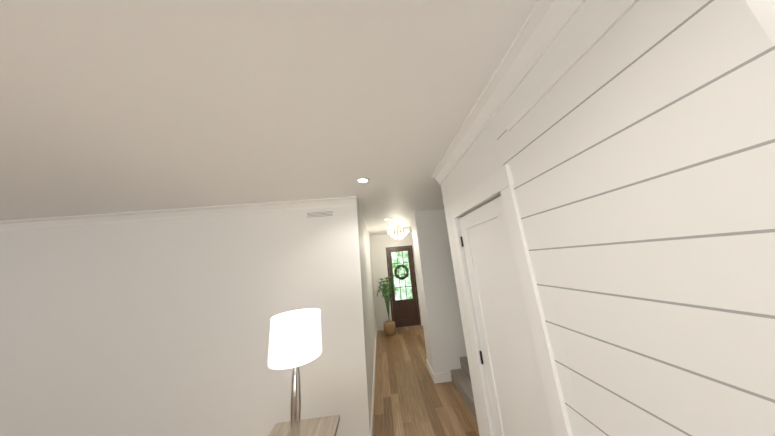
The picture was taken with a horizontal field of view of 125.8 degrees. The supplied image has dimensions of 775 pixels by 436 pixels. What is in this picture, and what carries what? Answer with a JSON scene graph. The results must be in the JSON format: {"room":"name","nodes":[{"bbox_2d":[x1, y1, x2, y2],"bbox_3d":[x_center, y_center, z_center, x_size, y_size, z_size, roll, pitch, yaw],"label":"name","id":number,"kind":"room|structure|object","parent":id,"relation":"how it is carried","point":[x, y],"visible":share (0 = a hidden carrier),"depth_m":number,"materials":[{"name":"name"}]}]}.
{"room":"living room","nodes":[
{"label":"living room","id":0,"kind":"room"},
{"bbox_2d":[0,203,369,435],"bbox_3d":[-4.798,1.588,2.494,8.960,3.160,0.120,-4,-12,-3],"label":"wall","id":1,"kind":"structure","parent":0,"point":[152,328],"depth_m":2.56,"materials":[{"name":"white paint"}]},
{"bbox_2d":[0,196,356,230],"bbox_3d":[-4.926,0.085,2.714,8.960,0.120,0.100,-4,-12,-3],"label":"crown molding","id":2,"kind":"structure","parent":1,"relation":"attached to","point":[135,216],"depth_m":2.83,"materials":[{"name":"white wood"}]},
{"bbox_2d":[306,210,334,217],"bbox_3d":[-1.003,-0.054,2.951,0.420,0.090,0.014,-4,-12,-3],"label":"air vent","id":3,"kind":"object","parent":1,"relation":"in","point":[318,214],"visible":1,"depth_m":2.95,"materials":[{"name":"white metal"}]},
{"bbox_2d":[0,0,537,234],"bbox_3d":[-1.959,-0.760,0.606,14.750,0.100,19.000,-4,-12,-3],"label":"ceiling","id":4,"kind":"structure","parent":0,"point":[112,106],"depth_m":1.15,"materials":[{"name":"white paint"}]},
{"bbox_2d":[356,178,369,183],"bbox_3d":[-0.298,-0.453,2.411,0.170,0.007,0.170,-4,-12,-3],"label":"recessed light","id":5,"kind":"object","parent":4,"relation":"in","point":[362,180],"visible":1,"depth_m":2.41,"materials":[{"name":"white"}]},
{"bbox_2d":[387,226,408,238],"bbox_3d":[0.315,0.420,5.769,0.624,0.369,0.624,-4,-12,-3],"label":"chandelier","id":6,"kind":"object","parent":4,"relation":"hanging from","point":[393,234],"visible":1,"depth_m":5.68,"materials":[{"name":"gold metal"}]},
{"bbox_2d":[357,201,375,425],"bbox_3d":[-0.485,1.721,4.843,0.120,3.160,4.170,-4,-12,-3],"label":"wall","id":7,"kind":"structure","parent":0,"point":[368,293],"depth_m":3.68,"materials":[{"name":"white paint"}]},
{"bbox_2d":[370,326,376,435],"bbox_3d":[-0.282,3.167,4.465,0.017,0.150,4.290,-4,-12,-3],"label":"baseboard","id":8,"kind":"structure","parent":7,"relation":"attached to","point":[373,389],"depth_m":3.23,"materials":[{"name":"white wood"}]},
{"bbox_2d":[370,232,420,325],"bbox_3d":[0.951,2.075,7.024,3.180,3.160,0.120,-4,-12,-3],"label":"wall","id":9,"kind":"structure","parent":0,"point":[377,242],"depth_m":7.00,"materials":[{"name":"white paint"}]},
{"bbox_2d":[377,325,383,330],"bbox_3d":[-0.137,3.617,6.561,0.405,0.150,0.017,-4,-12,-3],"label":"baseboard","id":10,"kind":"structure","parent":9,"relation":"attached to","point":[379,327],"depth_m":6.55,"materials":[{"name":"white wood"}]},
{"bbox_2d":[383,242,422,325],"bbox_3d":[0.527,2.268,6.889,1.160,2.800,0.022,-4,-12,-3],"label":"door frame","id":11,"kind":"structure","parent":9,"relation":"attached to","point":[405,243],"depth_m":6.99,"materials":[{"name":"white wood"}]},
{"bbox_2d":[386,245,420,327],"bbox_3d":[0.530,2.337,6.916,0.962,2.676,0.160,-4,-12,-3],"label":"front door","id":12,"kind":"structure","parent":9,"relation":"in","point":[404,304],"depth_m":6.91,"materials":[{"name":"brown wood"}]},
{"bbox_2d":[373,325,478,435],"bbox_3d":[-1.675,2.412,-0.096,14.750,0.100,19.000,-4,-12,-3],"label":"floor","id":13,"kind":"structure","parent":0,"point":[411,398],"depth_m":3.22,"materials":[{"name":"brown wood"}]},
{"bbox_2d":[268,415,339,435],"bbox_3d":[-0.664,2.048,0.787,0.580,0.810,2.000,-4,-12,-3],"label":"console table","id":14,"kind":"object","parent":13,"relation":"on","point":[324,426],"visible":1,"depth_m":1.75,"materials":[{"name":"beige wood"}]},
{"bbox_2d":[268,308,321,435],"bbox_3d":[-0.750,1.317,1.625,0.410,0.985,0.410,-4,-12,-3],"label":"table lamp","id":15,"kind":"object","parent":14,"relation":"on","point":[295,341],"visible":1,"depth_m":1.55,"materials":[{"name":"white fabric"}]},
{"bbox_2d":[377,276,396,335],"bbox_3d":[0.001,2.737,6.264,0.670,1.710,0.681,-4,-12,-3],"label":"palm plant","id":16,"kind":"object","parent":13,"relation":"on","point":[389,328],"visible":1,"depth_m":6.23,"materials":[{"name":"green plant"}]},
{"bbox_2d":[451,357,476,420],"bbox_3d":[1.752,2.146,2.835,1.235,1.080,1.740,-4,-12,-3],"label":"stair steps","id":17,"kind":"structure","parent":13,"relation":"on","point":[461,379],"depth_m":3.21,"materials":[{"name":"wood"}]},
{"bbox_2d":[411,209,462,372],"bbox_3d":[1.463,1.401,4.185,1.530,3.160,0.550,-4,-12,-3],"label":"wall","id":18,"kind":"structure","parent":0,"point":[448,343],"depth_m":3.90,"materials":[{"name":"white paint"}]},
{"bbox_2d":[426,359,432,378],"bbox_3d":[0.823,2.924,3.816,0.018,0.150,0.550,-4,-12,-3],"label":"baseboard","id":19,"kind":"structure","parent":18,"relation":"attached to","point":[428,365],"depth_m":3.83,"materials":[{"name":"white"}]},
{"bbox_2d":[432,371,451,383],"bbox_3d":[1.591,2.804,3.584,1.538,0.150,0.018,-4,-12,-3],"label":"baseboard","id":20,"kind":"structure","parent":18,"relation":"attached to","point":[441,377],"depth_m":3.54,"materials":[{"name":"white"}]},
{"bbox_2d":[441,182,482,435],"bbox_3d":[1.549,0.935,2.114,1.530,3.160,0.140,-4,-12,-3],"label":"wall","id":21,"kind":"structure","parent":0,"point":[458,303],"depth_m":2.27,"materials":[{"name":"white paint"}]},
{"bbox_2d":[492,106,585,435],"bbox_3d":[2.421,0.622,1.051,3.190,3.160,0.120,-4,-12,-3],"label":"wall","id":22,"kind":"structure","parent":0,"point":[505,142],"depth_m":1.03,"materials":[{"name":"white paint"}]},
{"bbox_2d":[506,120,519,130],"bbox_3d":[2.239,-0.788,1.247,3.095,0.300,0.100,-4,-12,-3],"label":"crown molding","id":23,"kind":"structure","parent":22,"relation":"attached to","point":[509,126],"depth_m":1.14,"materials":[{"name":"white"}]},
{"bbox_2d":[443,0,774,435],"bbox_3d":[0.907,0.770,1.104,0.160,3.160,1.850,-4,-12,-3],"label":"wall","id":24,"kind":"structure","parent":0,"point":[642,132],"depth_m":0.59,"materials":[{"name":"white paint"}]},
{"bbox_2d":[431,88,495,184],"bbox_3d":[0.627,-0.603,1.852,0.100,0.120,1.250,-4,-12,-3],"label":"crown molding","id":25,"kind":"structure","parent":24,"relation":"attached to","point":[483,111],"depth_m":1.56,"materials":[{"name":"white wood"}]},
{"bbox_2d":[459,196,553,435],"bbox_3d":[0.840,1.155,1.380,0.104,2.526,0.752,-4,-12,-3],"label":"closet door","id":26,"kind":"structure","parent":24,"relation":"in","point":[516,391],"depth_m":1.42,"materials":[{"name":"white wood"}]},
{"bbox_2d":[449,164,572,435],"bbox_3d":[0.819,1.088,1.392,0.028,2.680,0.990,-4,-12,-3],"label":"door frame","id":27,"kind":"structure","parent":24,"relation":"attached to","point":[500,180],"depth_m":1.15,"materials":[{"name":"white wood"}]},
{"bbox_2d":[488,0,638,123],"bbox_3d":[0.779,-0.765,0.761,0.300,0.300,0.720,-4,-12,-3],"label":"crown molding","id":28,"kind":"structure","parent":24,"relation":"attached to","point":[546,22],"depth_m":0.88,"materials":[{"name":"white wood"}]}
]}

